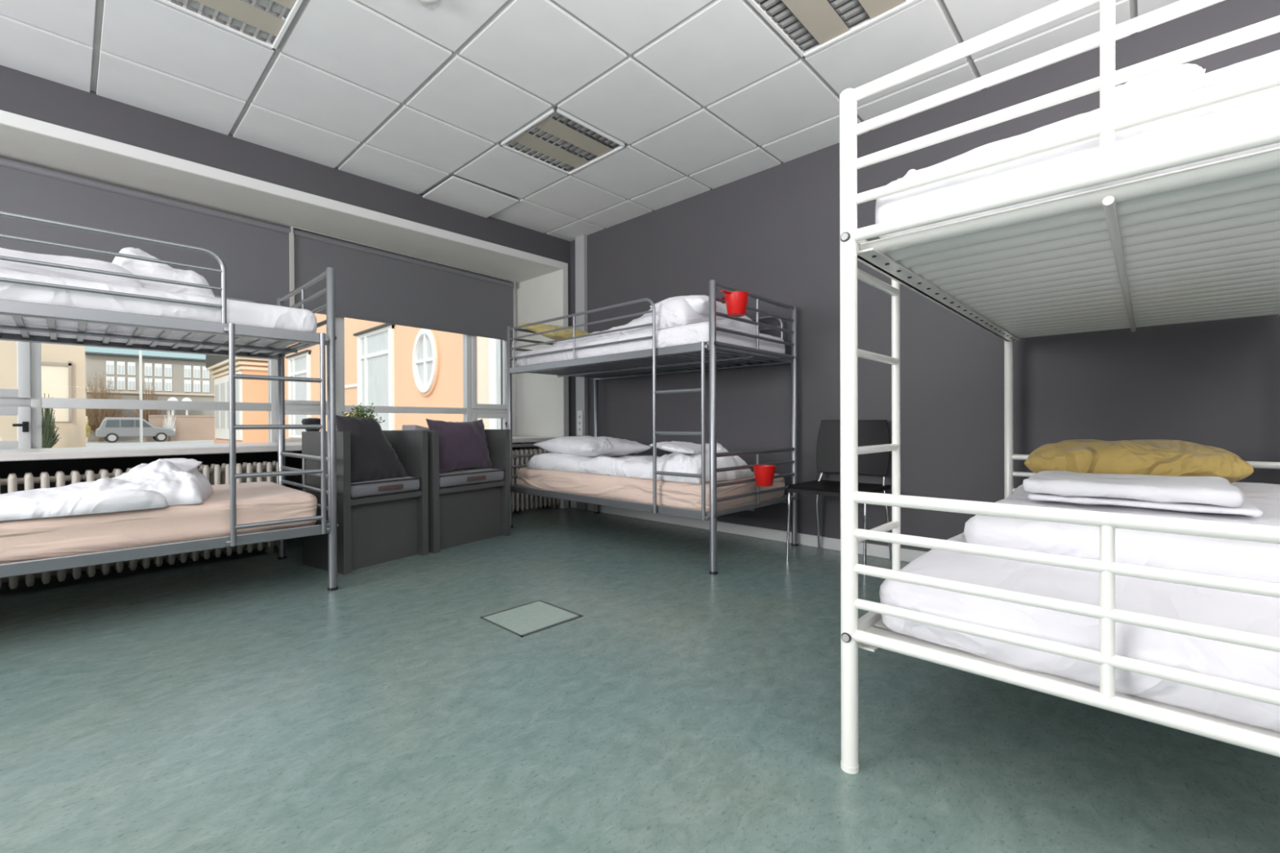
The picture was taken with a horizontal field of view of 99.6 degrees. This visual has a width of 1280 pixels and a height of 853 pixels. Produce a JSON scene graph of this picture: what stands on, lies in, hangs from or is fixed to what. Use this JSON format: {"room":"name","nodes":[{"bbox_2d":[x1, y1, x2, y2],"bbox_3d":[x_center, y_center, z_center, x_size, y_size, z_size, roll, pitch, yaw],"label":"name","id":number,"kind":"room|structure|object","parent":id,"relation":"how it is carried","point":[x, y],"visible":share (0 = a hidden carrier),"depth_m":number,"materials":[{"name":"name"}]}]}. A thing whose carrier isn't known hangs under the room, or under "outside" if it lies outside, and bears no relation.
{"room":"dormitory","nodes":[
{"label":"dormitory","id":0,"kind":"room"},
{"bbox_2d":[0,443,521,493],"bbox_3d":[-3.316,0.502,3.415,0.240,0.675,6.800,0,0,39],"label":"wall","id":1,"kind":"structure","parent":0,"point":[51,467],"depth_m":3.31,"materials":[{"name":"grey paint"}]},
{"bbox_2d":[0,435,561,462],"bbox_3d":[-2.932,0.143,3.292,0.796,0.040,6.000,0,0,40],"label":"window sill","id":2,"kind":"structure","parent":1,"relation":"on","point":[66,453],"depth_m":3.02,"materials":[{"name":"stone"}]},
{"bbox_2d":[301,417,320,431],"bbox_3d":[-2.336,0.028,3.861,0.140,0.180,0.140,0,0,43],"label":"bowl","id":3,"kind":"object","parent":2,"relation":"on","point":[308,420],"visible":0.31,"depth_m":3.81,"materials":[{"name":"black plastic"}]},
{"bbox_2d":[342,403,385,423],"bbox_3d":[-2.190,-0.035,4.249,0.358,0.301,0.266,0,0,23],"label":"potted plant","id":4,"kind":"object","parent":2,"relation":"on","point":[359,414],"visible":0.29,"depth_m":4.21,"materials":[{"name":"green plant"}]},
{"bbox_2d":[402,424,429,430],"bbox_3d":[-1.828,0.048,4.497,0.183,0.126,0.221,0,0,32],"label":"folded cloth","id":5,"kind":"object","parent":2,"relation":"on","point":[405,427],"visible":0.3,"depth_m":4.40,"materials":[{"name":"grey fabric"}]},
{"bbox_2d":[0,64,571,508],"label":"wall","id":6,"kind":"structure","parent":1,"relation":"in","point":[21,93],"depth_m":3.68,"materials":[{"name":"grey paint"}]},
{"bbox_2d":[0,156,292,306],"bbox_3d":[-3.807,-1.188,2.680,0.065,0.626,3.679,0,0,39],"label":"roller blind","id":7,"kind":"object","parent":6,"relation":"attached to","point":[254,253],"visible":0.61,"depth_m":3.44,"materials":[{"name":"grey fabric"}]},
{"bbox_2d":[0,284,516,449],"bbox_3d":[-3.323,-0.670,3.359,0.130,1.670,6.320,0,0,39],"label":"window","id":8,"kind":"structure","parent":6,"relation":"attached to","point":[26,402],"depth_m":3.94,"materials":[{"name":"white"}]},
{"bbox_2d":[288,226,515,341],"bbox_3d":[-1.995,-1.207,4.906,0.070,0.626,2.099,0,0,39],"label":"roller blind","id":9,"kind":"object","parent":6,"relation":"attached to","point":[373,285],"visible":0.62,"depth_m":4.75,"materials":[{"name":"grey fabric"}]},
{"bbox_2d":[0,0,1225,241],"bbox_3d":[-0.989,-1.889,1.063,8.100,0.221,7.011,0,0,43],"label":"ceiling","id":10,"kind":"structure","parent":0,"point":[415,96],"depth_m":2.80,"materials":[{"name":"tile"}]},
{"bbox_2d":[156,0,302,50],"bbox_3d":[-1.732,-1.839,2.180,0.576,0.086,0.576,0,0,43],"label":"ceiling light","id":11,"kind":"object","parent":10,"relation":"attached to","point":[250,12],"visible":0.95,"depth_m":2.37,"materials":[{"name":"metal"}]},
{"bbox_2d":[419,0,438,4],"bbox_3d":[-0.880,-1.781,2.234,0.104,0.047,0.104,0,0,43],"label":"smoke detector","id":12,"kind":"object","parent":10,"relation":"attached to","point":[426,2],"visible":1,"depth_m":2.25,"materials":[{"name":"white plastic"}]},
{"bbox_2d":[499,106,626,174],"bbox_3d":[-0.496,-1.851,3.488,0.576,0.086,0.576,0,0,43],"label":"ceiling light","id":13,"kind":"object","parent":10,"relation":"attached to","point":[547,122],"visible":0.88,"depth_m":3.46,"materials":[{"name":"metal"}]},
{"bbox_2d":[747,0,918,57],"bbox_3d":[0.812,-1.850,2.251,0.576,0.086,0.576,0,0,43],"label":"ceiling light","id":14,"kind":"object","parent":10,"relation":"attached to","point":[823,20],"visible":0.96,"depth_m":2.40,"materials":[{"name":"metal"}]},
{"bbox_2d":[0,505,1279,852],"bbox_3d":[-0.906,0.881,1.044,7.950,0.120,7.061,0,0,43],"label":"floor","id":15,"kind":"structure","parent":0,"point":[235,703],"depth_m":1.49,"materials":[{"name":"teal laminate"}]},
{"bbox_2d":[0,461,278,589],"bbox_3d":[-3.090,0.528,2.663,0.122,0.588,2.303,0,0,40],"label":"radiator","id":16,"kind":"object","parent":15,"relation":"on","point":[215,470],"visible":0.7,"depth_m":2.94,"materials":[{"name":"metal"}]},
{"bbox_2d":[0,210,337,591],"bbox_3d":[-2.551,0.019,2.291,0.989,1.606,2.030,0,0,43],"label":"bunk bed","id":17,"kind":"object","parent":15,"relation":"on","point":[17,309],"visible":0.84,"depth_m":2.41,"materials":[{"name":"silver metal"}]},
{"bbox_2d":[0,268,316,353],"bbox_3d":[-2.563,-0.500,2.286,0.888,0.150,1.912,0,0,43],"label":"mattress","id":18,"kind":"object","parent":17,"relation":"on","point":[241,313],"visible":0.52,"depth_m":2.30,"materials":[{"name":"white fabric"}]},
{"bbox_2d":[0,247,142,288],"bbox_3d":[-2.744,-0.645,2.070,0.772,0.156,1.355,0,0,43],"label":"duvet","id":19,"kind":"object","parent":18,"relation":"on","point":[61,260],"visible":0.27,"depth_m":2.11,"materials":[{"name":"white fabric"}]},
{"bbox_2d":[111,247,215,297],"bbox_3d":[-2.247,-0.705,2.546,0.564,0.262,0.438,0,0,43],"label":"pillow","id":20,"kind":"object","parent":18,"relation":"on","point":[137,267],"visible":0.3,"depth_m":2.36,"materials":[{"name":"white fabric"}]},
{"bbox_2d":[0,481,317,564],"bbox_3d":[-2.561,0.423,2.290,0.892,0.186,1.910,0,0,43],"label":"mattress","id":21,"kind":"object","parent":17,"relation":"on","point":[32,539],"visible":0.71,"depth_m":2.24,"materials":[{"name":"beige fabric"}]},
{"bbox_2d":[0,457,213,520],"bbox_3d":[-2.604,0.244,2.082,1.550,0.193,0.744,-1,0,-45],"label":"duvet","id":22,"kind":"object","parent":21,"relation":"on","point":[161,482],"visible":1,"depth_m":2.21,"materials":[{"name":"white fabric"}]},
{"bbox_2d":[302,430,428,574],"bbox_3d":[-1.668,0.420,3.311,0.430,0.785,0.545,0,0,31],"label":"lounge chair","id":23,"kind":"object","parent":15,"relation":"on","point":[371,531],"visible":0.77,"depth_m":3.17,"materials":[{"name":"grey laminate"}]},
{"bbox_2d":[351,476,421,498],"bbox_3d":[-1.648,0.361,3.298,0.401,0.092,0.453,0,0,31],"label":"seat cushion","id":24,"kind":"object","parent":23,"relation":"on","point":[406,484],"visible":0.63,"depth_m":3.18,"materials":[{"name":"grey fabric"}]},
{"bbox_2d":[336,414,408,482],"bbox_3d":[-1.633,0.141,3.294,0.223,0.425,0.419,0,0,27],"label":"throw pillow","id":25,"kind":"object","parent":24,"relation":"on","point":[372,456],"visible":0.8,"depth_m":3.20,"materials":[{"name":"grey fabric"}]},
{"bbox_2d":[427,429,511,553],"bbox_3d":[-1.331,0.416,3.851,0.460,0.785,0.660,0,0,33],"label":"lounge chair","id":26,"kind":"object","parent":15,"relation":"on","point":[459,515],"visible":0.51,"depth_m":3.76,"materials":[{"name":"grey laminate"}]},
{"bbox_2d":[439,468,505,488],"bbox_3d":[-1.312,0.356,3.838,0.432,0.092,0.567,0,0,33],"label":"seat cushion","id":27,"kind":"object","parent":26,"relation":"on","point":[464,477],"visible":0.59,"depth_m":3.72,"materials":[{"name":"grey fabric"}]},
{"bbox_2d":[426,418,492,473],"bbox_3d":[-1.286,0.136,3.881,0.210,0.385,0.502,0,0,34],"label":"throw pillow","id":28,"kind":"object","parent":27,"relation":"on","point":[462,445],"visible":0.85,"depth_m":3.79,"materials":[{"name":"purple fabric"}]},
{"bbox_2d":[480,600,582,637],"bbox_3d":[-0.463,0.812,2.306,0.310,0.002,0.310,0,0,43],"label":"floor hatch","id":29,"kind":"object","parent":15,"relation":"on","point":[522,620],"visible":1,"depth_m":2.30,"materials":[{"name":"grey metal"}]},
{"bbox_2d":[512,448,559,511],"bbox_3d":[-1.238,0.509,4.851,0.122,0.588,1.286,0,0,40],"label":"radiator","id":30,"kind":"object","parent":15,"relation":"on","point":[521,500],"visible":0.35,"depth_m":5.01,"materials":[{"name":"metal"}]},
{"bbox_2d":[506,279,798,574],"bbox_3d":[-0.007,-0.001,3.972,2.030,1.606,0.989,0,0,43],"label":"bunk bed","id":31,"kind":"object","parent":15,"relation":"on","point":[645,362],"visible":0.81,"depth_m":3.48,"materials":[{"name":"silver metal"}]},
{"bbox_2d":[515,321,784,366],"bbox_3d":[-0.007,-0.523,3.976,1.921,0.155,0.888,0,0,43],"label":"mattress","id":32,"kind":"object","parent":31,"relation":"on","point":[698,332],"visible":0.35,"depth_m":3.41,"materials":[{"name":"white fabric"}]},
{"bbox_2d":[519,322,590,340],"bbox_3d":[-0.595,-0.757,4.464,0.440,0.185,0.660,0,0,41],"label":"pillow","id":33,"kind":"object","parent":32,"relation":"on","point":[567,333],"visible":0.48,"depth_m":4.25,"materials":[{"name":"yellow fabric"}]},
{"bbox_2d":[551,298,759,346],"bbox_3d":[0.081,-0.689,3.901,1.358,0.191,0.877,0,0,43],"label":"duvet","id":34,"kind":"object","parent":32,"relation":"on","point":[677,312],"visible":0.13,"depth_m":3.31,"materials":[{"name":"white fabric"}]},
{"bbox_2d":[649,294,727,319],"bbox_3d":[0.353,-0.747,3.458,0.399,0.158,0.440,0,0,38],"label":"pillow","id":35,"kind":"object","parent":34,"relation":"on","point":[700,304],"visible":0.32,"depth_m":3.26,"materials":[{"name":"white fabric"}]},
{"bbox_2d":[517,466,786,511],"bbox_3d":[-0.001,0.405,3.979,1.929,0.182,0.892,0,0,43],"label":"mattress","id":36,"kind":"object","parent":31,"relation":"on","point":[671,494],"visible":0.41,"depth_m":3.44,"materials":[{"name":"beige fabric"}]},
{"bbox_2d":[526,440,753,484],"bbox_3d":[-0.009,0.208,3.922,1.757,0.231,0.844,0,0,43],"label":"duvet","id":37,"kind":"object","parent":36,"relation":"on","point":[686,457],"visible":0.77,"depth_m":3.40,"materials":[{"name":"white fabric"}]},
{"bbox_2d":[533,435,651,457],"bbox_3d":[-0.386,0.157,4.220,0.560,0.165,0.800,-1,0,-41],"label":"pillow","id":38,"kind":"object","parent":37,"relation":"on","point":[582,446],"visible":0.94,"depth_m":4.00,"materials":[{"name":"white fabric"}]},
{"bbox_2d":[720,289,749,317],"bbox_3d":[0.514,-0.665,2.930,0.150,0.117,0.191,0,0,12],"label":"bucket","id":39,"kind":"object","parent":31,"relation":"attached to","point":[736,302],"visible":1,"depth_m":2.91,"materials":[{"name":"red plastic"}]},
{"bbox_2d":[751,465,776,486],"bbox_3d":[0.703,0.289,3.198,0.207,0.117,0.134,0,0,43],"label":"bucket","id":40,"kind":"object","parent":31,"relation":"attached to","point":[764,475],"visible":0.91,"depth_m":3.13,"materials":[{"name":"red plastic"}]},
{"bbox_2d":[786,419,892,575],"bbox_3d":[1.194,0.382,3.228,0.472,0.841,0.453,0,0,43],"label":"chair","id":41,"kind":"object","parent":15,"relation":"on","point":[870,432],"visible":0.77,"depth_m":3.29,"materials":[{"name":"black"}]},
{"bbox_2d":[839,0,1279,773],"bbox_3d":[1.508,0.004,1.690,0.986,1.606,2.030,0,0,43],"label":"bunk bed","id":42,"kind":"object","parent":15,"relation":"on","point":[1200,242],"visible":0.67,"depth_m":1.14,"materials":[{"name":"white metal"}]},
{"bbox_2d":[840,231,850,241],"bbox_3d":[0.481,-0.444,1.267,0.023,0.023,0.004,0,0,43],"label":"bolt","id":43,"kind":"object","parent":42,"relation":"in","point":[844,236],"depth_m":1.26,"materials":[{"name":"silver metal"}]},
{"bbox_2d":[840,632,851,642],"bbox_3d":[0.485,0.496,1.272,0.023,0.023,0.004,0,0,43],"label":"bolt","id":44,"kind":"object","parent":42,"relation":"in","point":[845,637],"depth_m":1.27,"materials":[{"name":"silver metal"}]},
{"bbox_2d":[875,65,1279,238],"bbox_3d":[1.518,-0.521,1.688,0.872,0.160,1.908,0,0,43],"label":"mattress","id":45,"kind":"object","parent":42,"relation":"on","point":[1261,108],"visible":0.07,"depth_m":1.02,"materials":[{"name":"white fabric"}]},
{"bbox_2d":[897,49,1279,179],"bbox_3d":[1.505,-0.649,1.637,0.828,0.112,1.778,0,0,43],"label":"duvet","id":46,"kind":"object","parent":45,"relation":"on","point":[1271,60],"visible":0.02,"depth_m":0.98,"materials":[{"name":"white fabric"}]},
{"bbox_2d":[1115,63,1205,102],"bbox_3d":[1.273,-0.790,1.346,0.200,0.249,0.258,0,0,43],"label":"pillow","id":47,"kind":"object","parent":46,"relation":"on","point":[1179,73],"visible":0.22,"depth_m":1.31,"materials":[{"name":"white fabric"}]},
{"bbox_2d":[880,532,1279,733],"bbox_3d":[1.520,0.421,1.693,0.875,0.163,1.913,0,0,43],"label":"mattress","id":48,"kind":"object","parent":42,"relation":"on","point":[1252,613],"visible":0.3,"depth_m":1.07,"materials":[{"name":"white fabric"}]},
{"bbox_2d":[963,482,1279,582],"bbox_3d":[1.626,0.280,1.735,0.753,0.154,1.356,0,0,43],"label":"duvet","id":49,"kind":"object","parent":48,"relation":"on","point":[1251,560],"visible":0.4,"depth_m":1.33,"materials":[{"name":"white fabric"}]},
{"bbox_2d":[1022,469,1262,516],"bbox_3d":[1.486,0.189,1.637,0.493,0.073,0.424,0,0,43],"label":"sheet","id":50,"kind":"object","parent":49,"relation":"on","point":[1215,495],"visible":1,"depth_m":1.51,"materials":[{"name":"white fabric"}]},
{"bbox_2d":[570,0,1279,551],"bbox_3d":[1.826,-0.551,3.066,6.760,2.740,0.150,0,0,43],"label":"wall","id":51,"kind":"structure","parent":0,"point":[773,233],"depth_m":3.18,"materials":[{"name":"grey paint"}]},
{"bbox_2d":[577,410,582,435],"bbox_3d":[-0.568,-0.031,5.160,0.074,0.235,0.013,0,0,43],"label":"power socket","id":52,"kind":"object","parent":51,"relation":"attached to","point":[580,413],"visible":1,"depth_m":5.16,"materials":[{"name":"white plastic"}]},
{"bbox_2d":[574,234,587,510],"bbox_3d":[-0.558,-0.512,5.187,0.130,2.620,0.045,0,0,43],"label":"trim","id":53,"kind":"structure","parent":51,"relation":"attached to","point":[581,269],"depth_m":5.15,"materials":[{"name":"grey metal"}]},
{"bbox_2d":[570,500,926,562],"bbox_3d":[1.775,0.762,3.013,6.760,0.075,0.016,0,0,43],"label":"baseboard","id":54,"kind":"structure","parent":51,"relation":"attached to","point":[874,550],"depth_m":3.87,"materials":[{"name":"white paint"}]},
{"bbox_2d":[1024,439,1253,483],"bbox_3d":[1.779,0.134,1.980,0.581,0.174,0.478,0,0,43],"label":"pillow","id":55,"kind":"object","parent":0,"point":[1155,456],"visible":0.73,"depth_m":1.81,"materials":[{"name":"yellow fabric"}]},
{"label":"outside","id":56,"kind":"structure","parent":0,"visible":0},
{"bbox_2d":[85,440,213,447],"bbox_3d":[-24.455,1.203,43.782,84.300,0.200,150.000,0,0,43],"label":"ground","id":57,"kind":"structure","parent":56,"point":[122,443],"depth_m":37.63,"materials":[{"name":"concrete"}]},
{"bbox_2d":[0,340,85,448],"bbox_3d":[-31.490,-2.946,20.440,14.150,8.400,14.470,0,0,43],"label":"building","id":58,"kind":"structure","parent":57,"relation":"on","point":[63,366],"depth_m":20.42,"materials":[{"name":"beige paint"}]},
{"bbox_2d":[41,393,61,448],"bbox_3d":[-21.468,0.007,19.507,0.739,2.416,0.678,0,0,-13],"label":"conifer shrub","id":59,"kind":"object","parent":57,"relation":"on","point":[49,438],"visible":0.69,"depth_m":19.47,"materials":[{"name":"green plant"}]},
{"bbox_2d":[85,417,91,437],"bbox_3d":[-40.824,0.113,39.656,0.818,2.165,0.774,0,0,-28],"label":"shrub","id":60,"kind":"object","parent":57,"relation":"on","point":[87,428],"visible":0.2,"depth_m":39.74,"materials":[{"name":"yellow plant"}]},
{"bbox_2d":[85,372,127,441],"bbox_3d":[-41.761,-1.544,41.990,1.573,5.462,3.237,0,0,43],"label":"bare shrub","id":61,"kind":"object","parent":57,"relation":"on","point":[95,416],"visible":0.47,"depth_m":41.71,"materials":[{"name":"brown plant"}]},
{"bbox_2d":[95,417,175,442],"bbox_3d":[-38.175,0.251,40.989,1.823,1.853,4.341,0,0,43],"label":"car","id":62,"kind":"object","parent":57,"relation":"on","point":[111,428],"visible":0.95,"depth_m":40.03,"materials":[{"name":"silver metal"}]},
{"bbox_2d":[138,350,142,444],"bbox_3d":[-33.991,-2.770,36.825,0.150,7.900,0.143,0,0,43],"label":"mast","id":63,"kind":"object","parent":57,"relation":"on","point":[140,351],"visible":0.66,"depth_m":36.77,"materials":[{"name":"white metal"}]},
{"bbox_2d":[133,377,161,440],"bbox_3d":[-39.923,-1.410,43.858,0.961,5.159,1.842,0,0,43],"label":"bare shrub","id":64,"kind":"object","parent":57,"relation":"on","point":[145,412],"visible":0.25,"depth_m":43.78,"materials":[{"name":"brown plant"}]},
{"bbox_2d":[84,346,214,441],"bbox_3d":[-41.020,-3.812,51.004,10.300,9.900,16.200,0,0,43],"label":"building","id":65,"kind":"structure","parent":57,"relation":"on","point":[179,375],"depth_m":44.69,"materials":[{"name":"beige concrete"}]},
{"bbox_2d":[163,409,176,440],"bbox_3d":[-37.807,-0.273,43.477,0.454,2.872,0.929,0,0,43],"label":"bare shrub","id":66,"kind":"object","parent":57,"relation":"on","point":[169,423],"visible":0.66,"depth_m":43.43,"materials":[{"name":"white plant"}]},
{"bbox_2d":[167,397,177,415],"bbox_3d":[-38.894,-0.641,45.032,0.820,3.600,0.820,0,0,43],"label":"canopy","id":67,"kind":"object","parent":57,"relation":"on","point":[170,398],"visible":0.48,"depth_m":44.91,"materials":[{"name":"white"}]},
{"bbox_2d":[148,414,214,441],"bbox_3d":[-37.295,0.113,44.903,0.400,2.080,5.200,0,0,43],"label":"wall","id":68,"kind":"structure","parent":57,"relation":"on","point":[188,428],"depth_m":44.70,"materials":[{"name":"beige paint"}]},
{"bbox_2d":[182,397,191,415],"bbox_3d":[-38.275,-0.647,45.685,0.820,3.600,0.820,0,0,43],"label":"canopy","id":69,"kind":"object","parent":57,"relation":"on","point":[184,398],"visible":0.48,"depth_m":45.60,"materials":[{"name":"white"}]},
{"bbox_2d":[205,313,478,444],"bbox_3d":[-9.915,-2.792,20.842,24.950,7.900,7.300,0,0,43],"label":"building","id":70,"kind":"structure","parent":57,"relation":"on","point":[386,364],"depth_m":15.46,"materials":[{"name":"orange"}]},
{"bbox_2d":[284,349,311,358],"bbox_3d":[-12.831,-2.706,20.284,2.820,0.060,0.160,0,0,43],"label":"hood","id":71,"kind":"object","parent":70,"relation":"attached to","point":[305,352],"depth_m":20.04,"materials":[{"name":"grey"}]},
{"bbox_2d":[353,323,394,336],"bbox_3d":[-7.519,-2.733,15.261,2.700,0.060,0.160,0,0,43],"label":"hood","id":72,"kind":"object","parent":70,"relation":"attached to","point":[385,326],"depth_m":15.14,"materials":[{"name":"grey"}]},
{"bbox_2d":[477,336,501,429],"bbox_3d":[-0.415,-2.531,10.788,2.630,7.400,4.860,0,0,43],"label":"building","id":73,"kind":"structure","parent":57,"relation":"on","point":[488,348],"depth_m":9.60,"materials":[{"name":"white paint"}]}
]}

